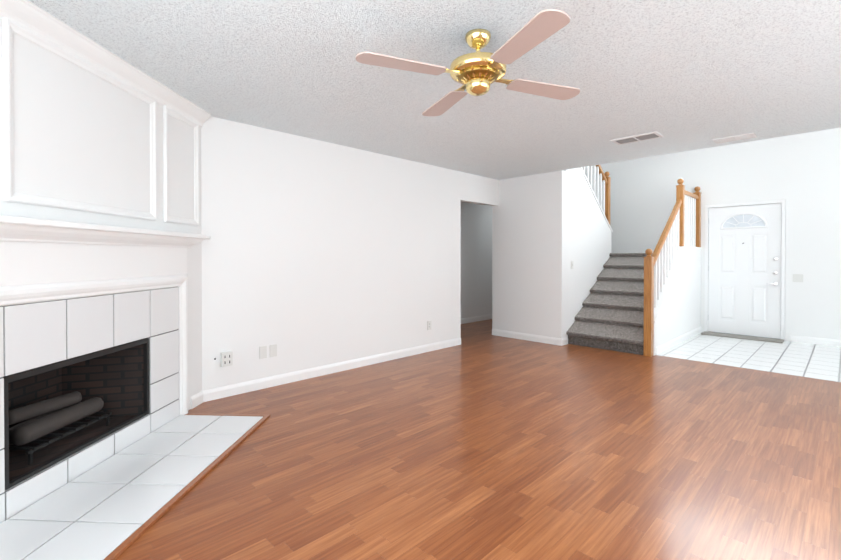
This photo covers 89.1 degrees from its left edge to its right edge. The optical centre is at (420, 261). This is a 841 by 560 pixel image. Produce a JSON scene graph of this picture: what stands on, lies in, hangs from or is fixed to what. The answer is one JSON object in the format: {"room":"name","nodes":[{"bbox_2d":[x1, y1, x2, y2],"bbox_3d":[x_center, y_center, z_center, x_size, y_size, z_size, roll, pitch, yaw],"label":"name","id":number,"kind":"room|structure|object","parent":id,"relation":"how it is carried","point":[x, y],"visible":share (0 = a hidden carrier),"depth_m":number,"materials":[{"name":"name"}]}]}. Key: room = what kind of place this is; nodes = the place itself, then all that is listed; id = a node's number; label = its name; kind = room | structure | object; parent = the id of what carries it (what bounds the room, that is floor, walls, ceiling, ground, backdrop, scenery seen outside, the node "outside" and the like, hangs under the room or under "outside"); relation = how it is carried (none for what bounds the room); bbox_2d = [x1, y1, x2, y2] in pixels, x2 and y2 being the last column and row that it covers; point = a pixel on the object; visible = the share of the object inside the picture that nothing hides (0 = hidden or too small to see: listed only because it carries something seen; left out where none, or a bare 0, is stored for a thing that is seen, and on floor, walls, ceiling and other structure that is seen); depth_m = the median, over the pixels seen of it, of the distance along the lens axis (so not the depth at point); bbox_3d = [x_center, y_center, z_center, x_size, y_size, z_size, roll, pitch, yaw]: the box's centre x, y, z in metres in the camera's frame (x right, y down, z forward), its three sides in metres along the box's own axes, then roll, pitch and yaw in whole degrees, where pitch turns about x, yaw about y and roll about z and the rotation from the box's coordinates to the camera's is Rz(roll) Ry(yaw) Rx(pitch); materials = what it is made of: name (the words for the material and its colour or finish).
{"room":"living room","nodes":[
{"label":"living room","id":0,"kind":"room"},
{"bbox_2d":[0,19,201,490],"bbox_3d":[-1.969,-0.013,2.545,0.120,2.440,2.560,0,0,3],"label":"wall","id":1,"kind":"structure","parent":0,"point":[81,135],"depth_m":2.50,"materials":[{"name":"white paint"}]},
{"bbox_2d":[3,338,148,489],"bbox_3d":[-2.150,0.800,2.486,0.484,0.527,0.982,0,0,3],"label":"firebox","id":2,"kind":"object","parent":1,"relation":"in","point":[55,413],"visible":0.92,"depth_m":2.61,"materials":[{"name":"black metal"}]},
{"bbox_2d":[2,17,193,220],"bbox_3d":[-1.904,-0.710,2.501,0.784,0.855,0.715,0,1,-45],"label":"trim","id":3,"kind":"structure","parent":1,"relation":"attached to","point":[10,27],"depth_m":2.29,"materials":[{"name":"white wood"}]},
{"bbox_2d":[0,0,210,126],"bbox_3d":[-1.870,-1.177,2.441,0.085,0.110,2.340,0,0,3],"label":"crown molding","id":4,"kind":"structure","parent":1,"relation":"attached to","point":[30,16],"depth_m":2.43,"materials":[{"name":"white wood"}]},
{"bbox_2d":[0,215,210,523],"bbox_3d":[-1.839,0.502,2.468,0.145,1.410,2.082,0,0,3],"label":"fireplace surround","id":5,"kind":"object","parent":1,"relation":"attached to","point":[92,288],"visible":0.88,"depth_m":2.44,"materials":[{"name":"white tile"}]},
{"bbox_2d":[164,121,198,225],"bbox_3d":[-1.862,-0.717,3.337,0.329,0.855,0.301,0,1,-45],"label":"trim","id":6,"kind":"structure","parent":1,"relation":"attached to","point":[195,222],"depth_m":3.52,"materials":[{"name":"white wood"}]},
{"bbox_2d":[201,116,498,390],"bbox_3d":[-1.027,-0.030,4.532,6.240,2.440,0.120,0,1,-45],"label":"wall","id":7,"kind":"structure","parent":0,"point":[316,253],"depth_m":4.42,"materials":[{"name":"white paint"}]},
{"bbox_2d":[214,351,232,366],"bbox_3d":[-1.722,0.860,3.733,0.142,0.120,0.040,0,1,-45],"label":"outlet","id":8,"kind":"object","parent":7,"relation":"attached to","point":[226,358],"depth_m":3.73,"materials":[{"name":"white plastic"}]},
{"bbox_2d":[427,321,430,329],"bbox_3d":[0.116,0.841,5.588,0.070,0.115,0.007,0,1,-45],"label":"outlet","id":9,"kind":"object","parent":7,"relation":"attached to","point":[428,322],"depth_m":5.58,"materials":[{"name":"white plastic"}]},
{"bbox_2d":[28,0,840,179],"bbox_3d":[1.868,-1.306,4.152,9.820,0.120,7.090,0,1,-45],"label":"ceiling","id":10,"kind":"structure","parent":0,"point":[683,75],"depth_m":2.77,"materials":[{"name":"white paint"}]},
{"bbox_2d":[356,9,579,115],"bbox_3d":[0.313,-1.069,2.329,1.006,0.322,1.006,0,1,23],"label":"ceiling fan","id":11,"kind":"object","parent":10,"relation":"hanging from","point":[477,73],"visible":1,"depth_m":2.22,"materials":[{"name":"pink wood"}]},
{"bbox_2d":[611,131,662,144],"bbox_3d":[2.187,-1.241,4.322,0.220,0.012,0.430,0,1,-45],"label":"ceiling vent","id":12,"kind":"object","parent":10,"relation":"in","point":[639,137],"visible":1,"depth_m":4.30,"materials":[{"name":"white metal"}]},
{"bbox_2d":[712,132,756,143],"bbox_3d":[3.173,-1.241,4.316,0.185,0.012,0.340,0,1,-45],"label":"ceiling vent","id":13,"kind":"object","parent":10,"relation":"in","point":[736,137],"visible":1,"depth_m":4.30,"materials":[{"name":"white metal"}]},
{"bbox_2d":[461,202,491,318],"bbox_3d":[0.754,-0.058,7.972,6.020,2.440,0.120,0,1,-45],"label":"wall","id":14,"kind":"structure","parent":0,"point":[476,259],"depth_m":8.19,"materials":[{"name":"white paint"}]},
{"bbox_2d":[461,314,491,323],"bbox_3d":[0.801,1.113,7.935,5.780,0.097,0.013,0,1,-45],"label":"baseboard","id":15,"kind":"structure","parent":14,"relation":"attached to","point":[484,317],"depth_m":8.20,"materials":[{"name":"white wood"}]},
{"bbox_2d":[115,319,840,559],"bbox_3d":[1.868,1.244,4.173,9.820,0.100,7.090,0,1,-45],"label":"floor","id":16,"kind":"structure","parent":0,"point":[481,442],"depth_m":2.52,"materials":[{"name":"brown wood"}]},
{"bbox_2d":[0,413,269,559],"bbox_3d":[-1.558,1.201,2.311,0.692,0.016,2.012,0,0,3],"label":"hearth","id":17,"kind":"object","parent":16,"relation":"on","point":[115,506],"depth_m":2.19,"materials":[{"name":"white tile"}]},
{"bbox_2d":[566,253,652,354],"bbox_3d":[2.929,-0.099,6.934,2.496,2.539,2.054,0,1,-45],"label":"carpeted stairs","id":18,"kind":"structure","parent":16,"relation":"on","point":[609,315],"depth_m":6.08,"materials":[{"name":"grey carpet"}]},
{"bbox_2d":[582,165,610,223],"bbox_3d":[2.590,-1.498,6.647,1.632,1.973,0.090,0,1,-45],"label":"stair railing","id":19,"kind":"object","parent":18,"relation":"on","point":[601,177],"depth_m":7.01,"materials":[{"name":"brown wood"}]},
{"bbox_2d":[643,179,700,356],"bbox_3d":[3.698,-0.020,6.177,2.484,2.393,0.099,0,1,-45],"label":"stair railing","id":20,"kind":"object","parent":18,"relation":"on","point":[682,227],"depth_m":5.87,"materials":[{"name":"brown wood"}]},
{"bbox_2d":[492,170,565,338],"bbox_3d":[1.596,-0.045,6.404,0.120,2.440,1.170,0,1,-45],"label":"wall","id":21,"kind":"structure","parent":0,"point":[529,254],"depth_m":6.29,"materials":[{"name":"white paint"}]},
{"bbox_2d":[492,329,563,345],"bbox_3d":[1.564,1.127,6.374,0.043,0.097,1.183,0,1,-45],"label":"baseboard","id":22,"kind":"structure","parent":21,"relation":"attached to","point":[523,336],"depth_m":6.30,"materials":[{"name":"white wood"}]},
{"bbox_2d":[562,167,612,336],"bbox_3d":[2.594,-0.289,6.655,1.650,2.924,0.150,0,1,-45],"label":"wall","id":23,"kind":"structure","parent":0,"point":[589,231],"depth_m":6.39,"materials":[{"name":"white paint"}]},
{"bbox_2d":[653,246,701,355],"bbox_3d":[3.731,0.479,6.213,2.388,1.395,0.124,0,1,-45],"label":"wall","id":24,"kind":"structure","parent":0,"point":[677,311],"depth_m":6.17,"materials":[{"name":"white paint"}]},
{"bbox_2d":[656,326,701,354],"bbox_3d":[3.797,1.128,6.212,2.333,0.097,0.023,0,1,-45],"label":"baseboard","id":25,"kind":"structure","parent":24,"relation":"attached to","point":[661,348],"depth_m":6.03,"materials":[{"name":"white wood"}]},
{"bbox_2d":[585,128,840,341],"bbox_3d":[4.716,-1.430,6.989,0.120,5.200,7.090,0,1,-45],"label":"wall","id":26,"kind":"structure","parent":0,"point":[800,174],"depth_m":6.32,"materials":[{"name":"white paint"}]},
{"bbox_2d":[701,200,785,342],"bbox_3d":[4.947,0.134,6.572,0.360,2.078,1.001,0,1,-45],"label":"entry door","id":27,"kind":"structure","parent":26,"relation":"in","point":[745,243],"depth_m":6.61,"materials":[{"name":"white paint"}]},
{"bbox_2d":[793,274,802,281],"bbox_3d":[5.452,0.246,6.170,0.012,0.116,0.116,0,1,-45],"label":"light switch","id":28,"kind":"object","parent":26,"relation":"attached to","point":[796,277],"depth_m":6.17,"materials":[{"name":"white plastic"}]},
{"bbox_2d":[791,335,840,346],"bbox_3d":[6.228,1.135,5.397,0.013,0.097,2.350,0,1,-45],"label":"baseboard","id":29,"kind":"structure","parent":26,"relation":"attached to","point":[799,339],"depth_m":6.03,"materials":[{"name":"white wood"}]},
{"bbox_2d":[658,332,840,381],"bbox_3d":[5.112,1.237,4.963,2.450,0.100,3.630,0,1,-45],"label":"floor","id":30,"kind":"structure","parent":0,"point":[822,362],"depth_m":5.36,"materials":[{"name":"white tile"}]}
]}

